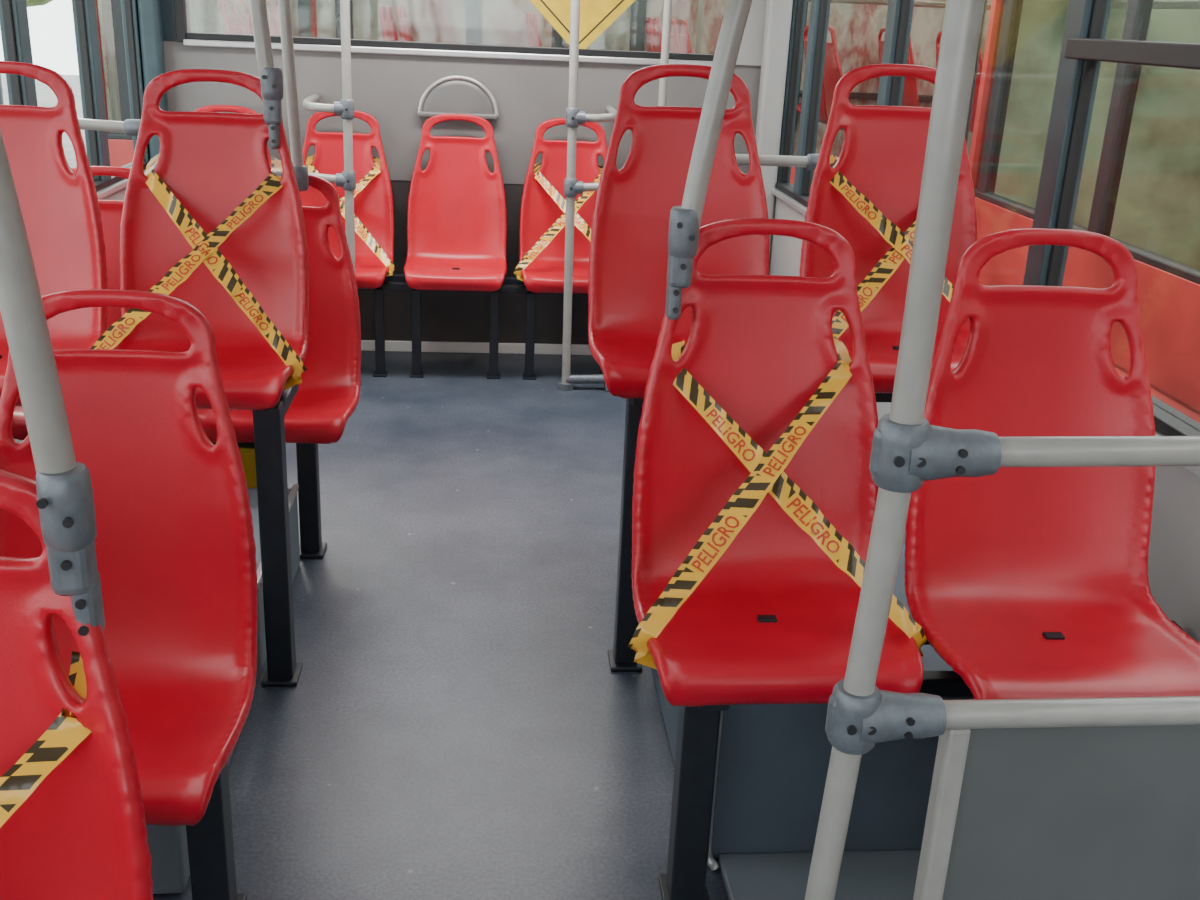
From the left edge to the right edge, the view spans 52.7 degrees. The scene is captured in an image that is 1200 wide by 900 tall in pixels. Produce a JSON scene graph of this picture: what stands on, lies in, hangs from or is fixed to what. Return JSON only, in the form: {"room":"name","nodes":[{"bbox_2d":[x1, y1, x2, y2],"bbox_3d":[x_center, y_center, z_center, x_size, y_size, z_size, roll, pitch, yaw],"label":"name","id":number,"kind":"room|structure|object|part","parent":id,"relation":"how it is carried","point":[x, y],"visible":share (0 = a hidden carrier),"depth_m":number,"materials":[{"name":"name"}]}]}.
{"room":"vehicle interior","nodes":[
{"label":"vehicle interior","id":0,"kind":"room"},
{"bbox_2d":[0,0,149,442],"bbox_3d":[-1.666,-0.139,1.433,0.060,2.250,8.250,1,20,-5],"label":"window frame","id":1,"kind":"structure","parent":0,"point":[19,7],"depth_m":4.58,"materials":[{"name":"grey metal"}]},
{"bbox_2d":[1,0,22,104],"bbox_3d":[-1.820,-1.117,3.252,0.028,1.125,1.282,1,20,-5],"label":"window","id":2,"kind":"structure","parent":1,"relation":"in","point":[6,5],"depth_m":3.85,"materials":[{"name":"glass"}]},
{"bbox_2d":[75,0,140,179],"bbox_3d":[-1.632,-1.062,4.394,0.612,1.985,0.652,1,20,-5],"label":"handrail","id":3,"kind":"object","parent":1,"relation":"in","point":[81,23],"depth_m":4.51,"materials":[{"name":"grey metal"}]},
{"bbox_3d":[-1.606,-0.580,4.294,0.567,1.148,0.056,1,20,-5],"label":"handrail","id":4,"kind":"part","parent":3,"relation":"part of","materials":[{"name":"grey metal"}]},
{"bbox_2d":[94,161,154,199],"bbox_3d":[-1.639,-0.411,1.336,0.090,1.210,8.250,1,20,-5],"label":"trim","id":5,"kind":"structure","parent":1,"relation":"attached to","point":[104,188],"depth_m":4.73,"materials":[{"name":"metal"}]},
{"bbox_2d":[124,0,140,141],"bbox_3d":[-1.959,-1.700,4.854,0.028,1.125,0.562,1,20,-5],"label":"window","id":6,"kind":"structure","parent":1,"relation":"in","point":[127,3],"depth_m":5.14,"materials":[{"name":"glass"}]},
{"bbox_2d":[153,351,727,899],"bbox_3d":[-0.293,0.956,1.977,2.900,0.060,8.300,1,20,-5],"label":"floor","id":7,"kind":"structure","parent":0,"point":[456,723],"depth_m":2.97,"materials":[{"name":"plastic"}]},
{"bbox_2d":[186,762,246,899],"bbox_3d":[-1.140,0.660,1.993,1.029,0.413,0.236,1,20,-5],"label":"seat leg","id":8,"kind":"object","parent":7,"relation":"on","point":[210,845],"visible":0.16,"depth_m":2.09,"materials":[{"name":"black metal"}]},
{"bbox_2d":[0,289,257,825],"bbox_3d":[-0.776,0.150,1.837,0.446,0.699,0.471,1,20,-5],"label":"passenger seat","id":9,"kind":"object","parent":8,"relation":"on","point":[175,546],"visible":0.6,"depth_m":1.99,"materials":[{"name":"red plastic"}]},
{"bbox_2d":[146,484,299,893],"bbox_3d":[-1.284,0.450,2.796,0.958,0.252,1.420,1,20,-5],"label":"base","id":10,"kind":"object","parent":7,"relation":"on","point":[170,871],"visible":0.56,"depth_m":2.21,"materials":[{"name":"metal"}]},
{"bbox_2d":[213,442,256,487],"bbox_3d":[-1.310,0.097,3.658,0.660,0.330,0.160,1,20,-5],"label":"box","id":11,"kind":"object","parent":7,"relation":"on","point":[247,450],"visible":0.02,"depth_m":3.58,"materials":[{"name":"paint"}]},
{"bbox_2d":[252,384,302,686],"bbox_3d":[-1.228,0.178,2.900,1.007,0.698,0.330,1,20,-5],"label":"seat leg","id":12,"kind":"object","parent":7,"relation":"on","point":[282,669],"visible":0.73,"depth_m":2.81,"materials":[{"name":"black metal"}]},
{"bbox_2d":[0,61,107,405],"bbox_3d":[-1.381,-0.494,2.708,0.446,0.699,0.471,1,20,-5],"label":"passenger seat","id":13,"kind":"object","parent":12,"relation":"on","point":[60,209],"visible":0.51,"depth_m":2.87,"materials":[{"name":"red plastic"}]},
{"bbox_2d":[113,69,308,409],"bbox_3d":[-0.909,-0.488,2.751,0.446,0.699,0.471,1,20,-5],"label":"passenger seat","id":14,"kind":"object","parent":12,"relation":"on","point":[211,162],"visible":0.61,"depth_m":2.90,"materials":[{"name":"red plastic"}]},
{"bbox_2d":[90,154,306,390],"bbox_3d":[-0.919,-0.421,2.830,0.499,0.490,0.402,1,20,-5],"label":"caution tape","id":15,"kind":"object","parent":14,"relation":"attached to","point":[205,247],"visible":0.89,"depth_m":2.79,"materials":[{"name":"yellow plastic"}]},
{"bbox_2d":[296,443,326,558],"bbox_3d":[-1.290,0.089,3.605,1.010,0.383,0.278,1,20,-5],"label":"seat leg","id":16,"kind":"object","parent":7,"relation":"on","point":[311,546],"visible":0.36,"depth_m":3.54,"materials":[{"name":"black metal"}]},
{"bbox_2d":[12,166,144,439],"bbox_3d":[-1.444,-0.423,3.443,0.446,0.699,0.471,1,20,-5],"label":"passenger seat","id":17,"kind":"object","parent":16,"relation":"on","point":[111,211],"visible":0.03,"depth_m":3.57,"materials":[{"name":"red plastic"}]},
{"bbox_2d":[197,174,360,443],"bbox_3d":[-0.930,-0.417,3.491,0.446,0.699,0.471,1,20,-5],"label":"passenger seat","id":18,"kind":"object","parent":16,"relation":"on","point":[328,394],"visible":0.4,"depth_m":3.64,"materials":[{"name":"red plastic"}]},
{"bbox_2d":[302,0,361,386],"bbox_3d":[-1.143,-1.428,5.079,0.283,2.250,0.607,1,20,-5],"label":"pole","id":19,"kind":"object","parent":7,"relation":"on","point":[344,108],"visible":0.79,"depth_m":4.85,"materials":[{"name":"grey metal"}]},
{"bbox_2d":[357,273,602,379],"bbox_3d":[-0.589,-0.552,5.423,2.700,0.418,0.230,1,20,-5],"label":"seat leg","id":20,"kind":"object","parent":7,"relation":"on","point":[395,282],"visible":0.36,"depth_m":5.33,"materials":[{"name":"black metal"}]},
{"bbox_2d":[194,105,270,163],"bbox_3d":[-1.618,-1.090,5.161,0.446,0.699,0.471,1,20,-5],"label":"passenger seat","id":21,"kind":"object","parent":20,"relation":"on","point":[211,108],"visible":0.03,"depth_m":5.25,"materials":[{"name":"red plastic"}]},
{"bbox_2d":[299,110,393,288],"bbox_3d":[-1.121,-1.084,5.207,0.446,0.699,0.471,1,20,-5],"label":"passenger seat","id":22,"kind":"object","parent":20,"relation":"on","point":[373,205],"visible":0.48,"depth_m":5.35,"materials":[{"name":"red plastic"}]},
{"bbox_2d":[306,155,395,276],"bbox_3d":[-1.130,-1.017,5.285,0.498,0.485,0.404,1,20,-5],"label":"caution tape","id":23,"kind":"object","parent":22,"relation":"attached to","point":[360,229],"visible":0.48,"depth_m":5.25,"materials":[{"name":"yellow plastic"}]},
{"bbox_2d":[404,114,506,291],"bbox_3d":[-0.623,-1.077,5.252,0.446,0.699,0.471,1,20,-5],"label":"passenger seat","id":24,"kind":"object","parent":20,"relation":"on","point":[457,211],"visible":1,"depth_m":5.40,"materials":[{"name":"red plastic"}]},
{"bbox_2d":[519,118,607,293],"bbox_3d":[-0.125,-1.071,5.298,0.446,0.699,0.471,1,20,-5],"label":"passenger seat","id":25,"kind":"object","parent":20,"relation":"on","point":[539,211],"visible":0.56,"depth_m":5.43,"materials":[{"name":"red plastic"}]},
{"bbox_2d":[513,162,602,281],"bbox_3d":[-0.134,-1.005,5.376,0.498,0.485,0.404,1,20,-5],"label":"caution tape","id":26,"kind":"object","parent":25,"relation":"attached to","point":[558,225],"visible":0.59,"depth_m":5.34,"materials":[{"name":"yellow plastic"}]},
{"bbox_2d":[558,0,616,390],"bbox_3d":[-0.021,-1.414,5.182,0.284,2.250,0.607,1,20,-5],"label":"pole","id":27,"kind":"object","parent":7,"relation":"on","point":[574,117],"visible":0.8,"depth_m":4.99,"materials":[{"name":"grey metal"}]},
{"bbox_2d":[608,393,892,671],"bbox_3d":[0.517,0.172,3.054,0.970,0.753,0.220,1,20,-5],"label":"seat leg","id":28,"kind":"object","parent":7,"relation":"on","point":[621,658],"visible":0.24,"depth_m":2.96,"materials":[{"name":"black metal"}]},
{"bbox_2d":[588,64,769,398],"bbox_3d":[0.209,-0.511,2.787,0.446,0.699,0.471,1,20,-5],"label":"passenger seat","id":29,"kind":"object","parent":28,"relation":"on","point":[628,253],"visible":0.57,"depth_m":2.93,"materials":[{"name":"red plastic"}]},
{"bbox_2d":[799,64,976,393],"bbox_3d":[0.727,-0.524,2.827,0.446,0.699,0.471,1,20,-5],"label":"passenger seat","id":30,"kind":"object","parent":28,"relation":"on","point":[882,155],"visible":0.39,"depth_m":2.97,"materials":[{"name":"red plastic"}]},
{"bbox_2d":[830,154,953,338],"bbox_3d":[0.717,-0.447,2.908,0.498,0.468,0.400,1,20,-5],"label":"caution tape","id":31,"kind":"object","parent":30,"relation":"attached to","point":[902,243],"visible":0.44,"depth_m":2.89,"materials":[{"name":"yellow plastic"}]},
{"bbox_2d":[651,531,973,899],"bbox_3d":[0.582,0.379,2.981,0.886,0.420,1.670,1,20,-5],"label":"box","id":32,"kind":"object","parent":7,"relation":"on","point":[772,763],"visible":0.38,"depth_m":2.33,"materials":[{"name":"metal"}]},
{"bbox_2d":[658,620,1182,899],"bbox_3d":[0.599,0.597,2.213,0.949,0.531,0.220,1,20,-5],"label":"seat leg","id":33,"kind":"object","parent":7,"relation":"on","point":[698,726],"visible":0.3,"depth_m":2.16,"materials":[{"name":"black metal"}]},
{"bbox_2d":[631,218,923,706],"bbox_3d":[0.294,0.007,1.995,0.446,0.699,0.471,1,20,-5],"label":"passenger seat","id":34,"kind":"object","parent":33,"relation":"on","point":[772,621],"visible":0.8,"depth_m":2.13,"materials":[{"name":"red plastic"}]},
{"bbox_2d":[627,335,927,669],"bbox_3d":[0.284,0.076,2.075,0.498,0.487,0.404,1,20,-5],"label":"caution tape","id":35,"kind":"object","parent":34,"relation":"attached to","point":[767,474],"visible":0.91,"depth_m":2.03,"materials":[{"name":"yellow plastic"}]},
{"bbox_2d":[904,228,1199,699],"bbox_3d":[0.769,0.030,1.959,0.446,0.699,0.471,1,20,-5],"label":"passenger seat","id":36,"kind":"object","parent":33,"relation":"on","point":[1027,582],"visible":0.88,"depth_m":2.10,"materials":[{"name":"red plastic"}]},
{"bbox_2d":[805,0,1199,899],"bbox_3d":[0.715,-0.016,1.391,0.921,2.252,0.069,1,20,-5],"label":"handrail","id":37,"kind":"object","parent":7,"relation":"on","point":[907,451],"visible":1,"depth_m":1.37,"materials":[{"name":"grey metal"}]},
{"bbox_2d":[913,725,1199,899],"bbox_3d":[0.776,0.691,1.673,0.723,0.735,0.033,1,20,-5],"label":"panel","id":38,"kind":"object","parent":7,"relation":"on","point":[1107,812],"visible":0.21,"depth_m":1.57,"materials":[{"name":"grey plastic"}]},
{"bbox_3d":[-1.065,0.931,1.250,1.049,0.413,0.220,1,20,-5],"label":"frame","id":39,"kind":"object","parent":7,"relation":"on","visible":0},
{"bbox_2d":[0,469,153,899],"bbox_3d":[-0.679,0.419,1.105,0.446,0.699,0.471,1,20,-5],"label":"passenger seat","id":40,"kind":"object","parent":39,"relation":"on","point":[81,834],"visible":0.87,"depth_m":1.26,"materials":[{"name":"red plastic"}]},
{"bbox_2d":[0,651,90,827],"bbox_3d":[-0.689,0.496,1.185,0.498,0.465,0.400,1,20,-5],"label":"caution tape","id":41,"kind":"object","parent":40,"relation":"attached to","point":[65,733],"visible":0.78,"depth_m":1.24,"materials":[{"name":"yellow plastic"}]},
{"bbox_2d":[0,131,104,635],"bbox_3d":[-0.569,-0.429,1.015,0.179,1.332,0.056,1,20,-5],"label":"pole","id":42,"kind":"object","parent":40,"relation":"on","point":[65,499],"visible":0.99,"depth_m":1.16,"materials":[{"name":"grey metal"}]},
{"bbox_2d":[160,0,766,344],"bbox_3d":[-0.579,-1.534,5.445,2.800,2.250,0.080,1,20,-5],"label":"wall","id":43,"kind":"structure","parent":0,"point":[389,88],"depth_m":5.44,"materials":[{"name":"grey plastic"}]},
{"bbox_2d":[137,0,167,166],"bbox_3d":[-1.919,-1.522,5.242,0.085,2.250,0.070,1,20,-5],"label":"trim","id":44,"kind":"structure","parent":43,"relation":"attached to","point":[149,11],"depth_m":5.14,"materials":[{"name":"grey metal"}]},
{"bbox_2d":[173,0,713,65],"bbox_3d":[-0.601,-2.040,5.230,2.425,0.655,0.055,1,20,-5],"label":"window frame","id":45,"kind":"structure","parent":43,"relation":"attached to","point":[182,34],"depth_m":5.30,"materials":[{"name":"metal"}]},
{"bbox_2d":[418,75,498,119],"bbox_3d":[-0.628,-1.567,5.376,0.360,0.185,0.051,1,20,-5],"label":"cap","id":46,"kind":"object","parent":43,"relation":"attached to","point":[453,94],"visible":1,"depth_m":5.36,"materials":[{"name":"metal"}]},
{"bbox_2d":[361,340,591,354],"bbox_3d":[-0.624,-0.490,5.789,2.800,0.050,0.019,1,20,-5],"label":"baseboard","id":47,"kind":"structure","parent":43,"relation":"attached to","point":[366,345],"depth_m":5.78,"materials":[{"name":"white metal"}]},
{"bbox_2d":[530,0,634,48],"bbox_3d":[-0.081,-2.075,5.282,0.680,0.680,0.005,1,20,-5],"label":"warning sign","id":48,"kind":"object","parent":43,"relation":"attached to","point":[596,16],"visible":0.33,"depth_m":5.34,"materials":[{"name":"paint"}]},
{"bbox_2d":[769,0,1199,642],"bbox_3d":[1.182,-0.104,1.693,0.060,2.250,8.250,1,20,-5],"label":"wall","id":49,"kind":"structure","parent":0,"point":[1174,545],"depth_m":2.79,"materials":[{"name":"grey metal"}]},
{"bbox_2d":[755,0,792,259],"bbox_3d":[0.765,-1.485,5.478,0.105,2.250,0.090,1,20,-5],"label":"trim","id":50,"kind":"structure","parent":49,"relation":"attached to","point":[778,15],"depth_m":5.39,"materials":[{"name":"grey plastic"}]},
{"bbox_2d":[735,0,837,194],"bbox_3d":[0.605,-1.055,4.654,0.662,1.985,0.994,1,20,-5],"label":"handrail","id":51,"kind":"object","parent":49,"relation":"in","point":[823,3],"depth_m":4.95,"materials":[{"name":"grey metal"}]},
{"bbox_3d":[0.602,-0.492,4.357,0.616,1.128,0.056,1,20,-5],"label":"handrail","id":52,"kind":"part","parent":51,"relation":"part of","materials":[{"name":"grey metal"}]},
{"bbox_2d":[781,0,803,181],"bbox_3d":[0.879,-1.704,5.222,0.028,1.125,0.332,1,20,-5],"label":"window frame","id":53,"kind":"structure","parent":49,"relation":"in","point":[800,3],"depth_m":5.40,"materials":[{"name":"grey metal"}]},
{"bbox_2d":[889,0,910,105],"bbox_3d":[1.036,-1.048,3.419,0.028,1.125,1.282,1,20,-5],"label":"window frame","id":54,"kind":"structure","parent":49,"relation":"in","point":[905,4],"depth_m":3.98,"materials":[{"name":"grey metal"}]},
{"bbox_2d":[771,37,1199,477],"bbox_3d":[1.179,-0.377,1.594,0.090,1.210,8.250,1,20,-5],"label":"window frame","id":55,"kind":"structure","parent":49,"relation":"attached to","point":[1169,421],"depth_m":2.41,"materials":[{"name":"metal"}]},
{"bbox_2d":[1045,0,1106,285],"bbox_3d":[1.150,-0.571,2.108,0.028,1.125,1.382,1,20,-5],"label":"window frame","id":56,"kind":"structure","parent":49,"relation":"in","point":[1099,6],"depth_m":2.77,"materials":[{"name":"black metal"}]},
{"bbox_3d":[-0.195,-1.211,1.197,2.900,0.050,8.300,1,20,-5],"label":"ceiling","id":57,"kind":"structure","parent":0,"visible":0},
{"bbox_2d":[249,0,282,148],"bbox_3d":[-0.768,-1.200,2.697,0.089,1.036,0.056,1,20,-5],"label":"pole","id":58,"kind":"object","parent":57,"relation":"attached to","point":[271,77],"visible":1,"depth_m":2.80,"materials":[{"name":"grey metal"}]},
{"bbox_2d":[278,0,308,190],"bbox_3d":[-0.870,-1.340,3.355,0.079,1.225,0.056,1,20,-5],"label":"pole","id":59,"kind":"object","parent":57,"relation":"attached to","point":[301,171],"visible":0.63,"depth_m":3.46,"materials":[{"name":"grey metal"}]},
{"bbox_2d":[658,0,671,105],"bbox_3d":[0.259,-1.899,5.110,0.033,1.267,0.457,1,20,-5],"label":"pole","id":60,"kind":"object","parent":57,"relation":"attached to","point":[667,11],"visible":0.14,"depth_m":4.96,"materials":[{"name":"grey metal"}]},
{"bbox_2d":[665,0,752,319],"bbox_3d":[0.295,-0.779,1.875,0.325,1.191,0.056,1,20,-5],"label":"pole","id":61,"kind":"object","parent":57,"relation":"attached to","point":[685,219],"visible":1,"depth_m":1.96,"materials":[{"name":"grey metal"}]},
{"label":"outside","id":62,"kind":"structure","parent":0,"visible":0},
{"bbox_2d":[1,73,86,167],"bbox_3d":[-0.105,2.327,0.838,80.000,0.050,80.000,1,20,-5],"label":"ground","id":63,"kind":"structure","parent":62,"point":[46,97],"depth_m":28.62,"materials":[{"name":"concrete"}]},
{"bbox_2d":[0,0,52,104],"bbox_3d":[-8.137,-6.639,16.336,3.544,5.664,4.632,1,20,-5],"label":"tree","id":64,"kind":"object","parent":63,"relation":"on","point":[30,3],"visible":0.29,"depth_m":17.38,"materials":[{"name":"green plant"}]},
{"bbox_2d":[95,0,991,184],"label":"window","id":65,"kind":"structure","parent":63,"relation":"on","point":[856,28],"depth_m":9.52,"materials":[{"name":"glass"}]},
{"bbox_3d":[-2.100,-2.458,7.625,0.471,0.699,0.446,1,20,-5],"label":"seat","id":66,"kind":"part","parent":65,"relation":"part of","materials":[{"name":"glass"}]},
{"bbox_3d":[-2.139,-2.622,8.074,0.471,0.699,0.446,1,20,-5],"label":"seat","id":67,"kind":"part","parent":65,"relation":"part of","materials":[{"name":"glass"}]},
{"bbox_3d":[-2.214,-2.935,8.936,0.471,0.699,0.446,1,20,-5],"label":"seat","id":68,"kind":"part","parent":65,"relation":"part of","materials":[{"name":"glass"}]},
{"bbox_3d":[-2.251,-3.088,9.357,0.471,0.699,0.446,1,20,-5],"label":"seat","id":69,"kind":"part","parent":65,"relation":"part of","materials":[{"name":"plastic"}]},
{"bbox_3d":[-1.154,-2.446,7.711,0.471,0.699,0.446,1,20,-5],"label":"seat","id":70,"kind":"part","parent":65,"relation":"part of","materials":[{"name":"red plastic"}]},
{"bbox_3d":[-1.193,-2.610,8.161,0.471,0.699,0.446,1,20,-5],"label":"seat","id":71,"kind":"part","parent":65,"relation":"part of","materials":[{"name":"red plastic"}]},
{"bbox_3d":[-1.268,-2.923,9.022,0.471,0.699,0.446,1,20,-5],"label":"seat","id":72,"kind":"part","parent":65,"relation":"part of","materials":[{"name":"glass"}]},
{"bbox_3d":[-1.305,-3.077,9.444,0.471,0.699,0.446,1,20,-5],"label":"seat","id":73,"kind":"part","parent":65,"relation":"part of","materials":[{"name":"plastic"}]},
{"bbox_3d":[-0.359,-3.065,9.530,0.471,0.699,0.446,1,20,-5],"label":"seat","id":74,"kind":"part","parent":65,"relation":"part of","materials":[{"name":"glass"}]},
{"bbox_3d":[-0.322,-2.912,9.109,0.471,0.699,0.446,1,20,-5],"label":"seat","id":75,"kind":"part","parent":65,"relation":"part of","materials":[{"name":"plastic"}]},
{"bbox_3d":[-0.247,-2.598,8.247,0.471,0.699,0.446,1,20,-5],"label":"seat","id":76,"kind":"part","parent":65,"relation":"part of","materials":[{"name":"plastic"}]},
{"bbox_3d":[-0.208,-2.435,7.798,0.471,0.699,0.446,1,20,-5],"label":"seat","id":77,"kind":"part","parent":65,"relation":"part of","materials":[{"name":"plastic"}]},
{"bbox_3d":[0.587,-3.054,9.617,0.471,0.699,0.446,1,20,-5],"label":"seat","id":78,"kind":"part","parent":65,"relation":"part of","materials":[{"name":"red plastic"}]},
{"bbox_3d":[0.624,-2.900,9.195,0.471,0.699,0.446,1,20,-5],"label":"seat","id":79,"kind":"part","parent":65,"relation":"part of","materials":[{"name":"red plastic"}]},
{"bbox_3d":[0.699,-2.587,8.334,0.471,0.699,0.446,1,20,-5],"label":"seat","id":80,"kind":"part","parent":65,"relation":"part of","materials":[{"name":"red plastic"}]},
{"bbox_3d":[0.738,-2.423,7.884,0.471,0.699,0.446,1,20,-5],"label":"seat","id":81,"kind":"part","parent":65,"relation":"part of","materials":[{"name":"red plastic"}]},
{"bbox_3d":[1.645,-2.575,8.420,0.471,0.699,0.446,1,20,-5],"label":"seat","id":82,"kind":"part","parent":65,"relation":"part of","materials":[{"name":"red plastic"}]},
{"bbox_3d":[1.684,-2.411,7.971,0.471,0.699,0.446,1,20,-5],"label":"seat","id":83,"kind":"part","parent":65,"relation":"part of","materials":[{"name":"red plastic"}]},
{"bbox_3d":[2.479,-3.030,9.790,0.471,0.699,0.446,1,20,-5],"label":"seat","id":84,"kind":"part","parent":65,"relation":"part of","materials":[{"name":"red plastic"}]},
{"bbox_3d":[2.516,-2.877,9.368,0.471,0.699,0.446,1,20,-5],"label":"seat","id":85,"kind":"part","parent":65,"relation":"part of","materials":[{"name":"red plastic"}]},
{"bbox_3d":[2.591,-2.563,8.507,0.471,0.699,0.446,1,20,-5],"label":"seat","id":86,"kind":"part","parent":65,"relation":"part of","materials":[{"name":"red plastic"}]},
{"bbox_3d":[2.630,-2.400,8.057,0.471,0.699,0.446,1,20,-5],"label":"seat","id":87,"kind":"part","parent":65,"relation":"part of","materials":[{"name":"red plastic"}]},
{"bbox_2d":[969,0,1199,422],"bbox_3d":[3.729,0.522,1.379,2.550,3.297,12.420,1,20,-5],"label":"bus","id":88,"kind":"object","parent":63,"relation":"on","point":[1139,188],"visible":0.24,"depth_m":6.40,"materials":[{"name":"red paint"}]}
]}

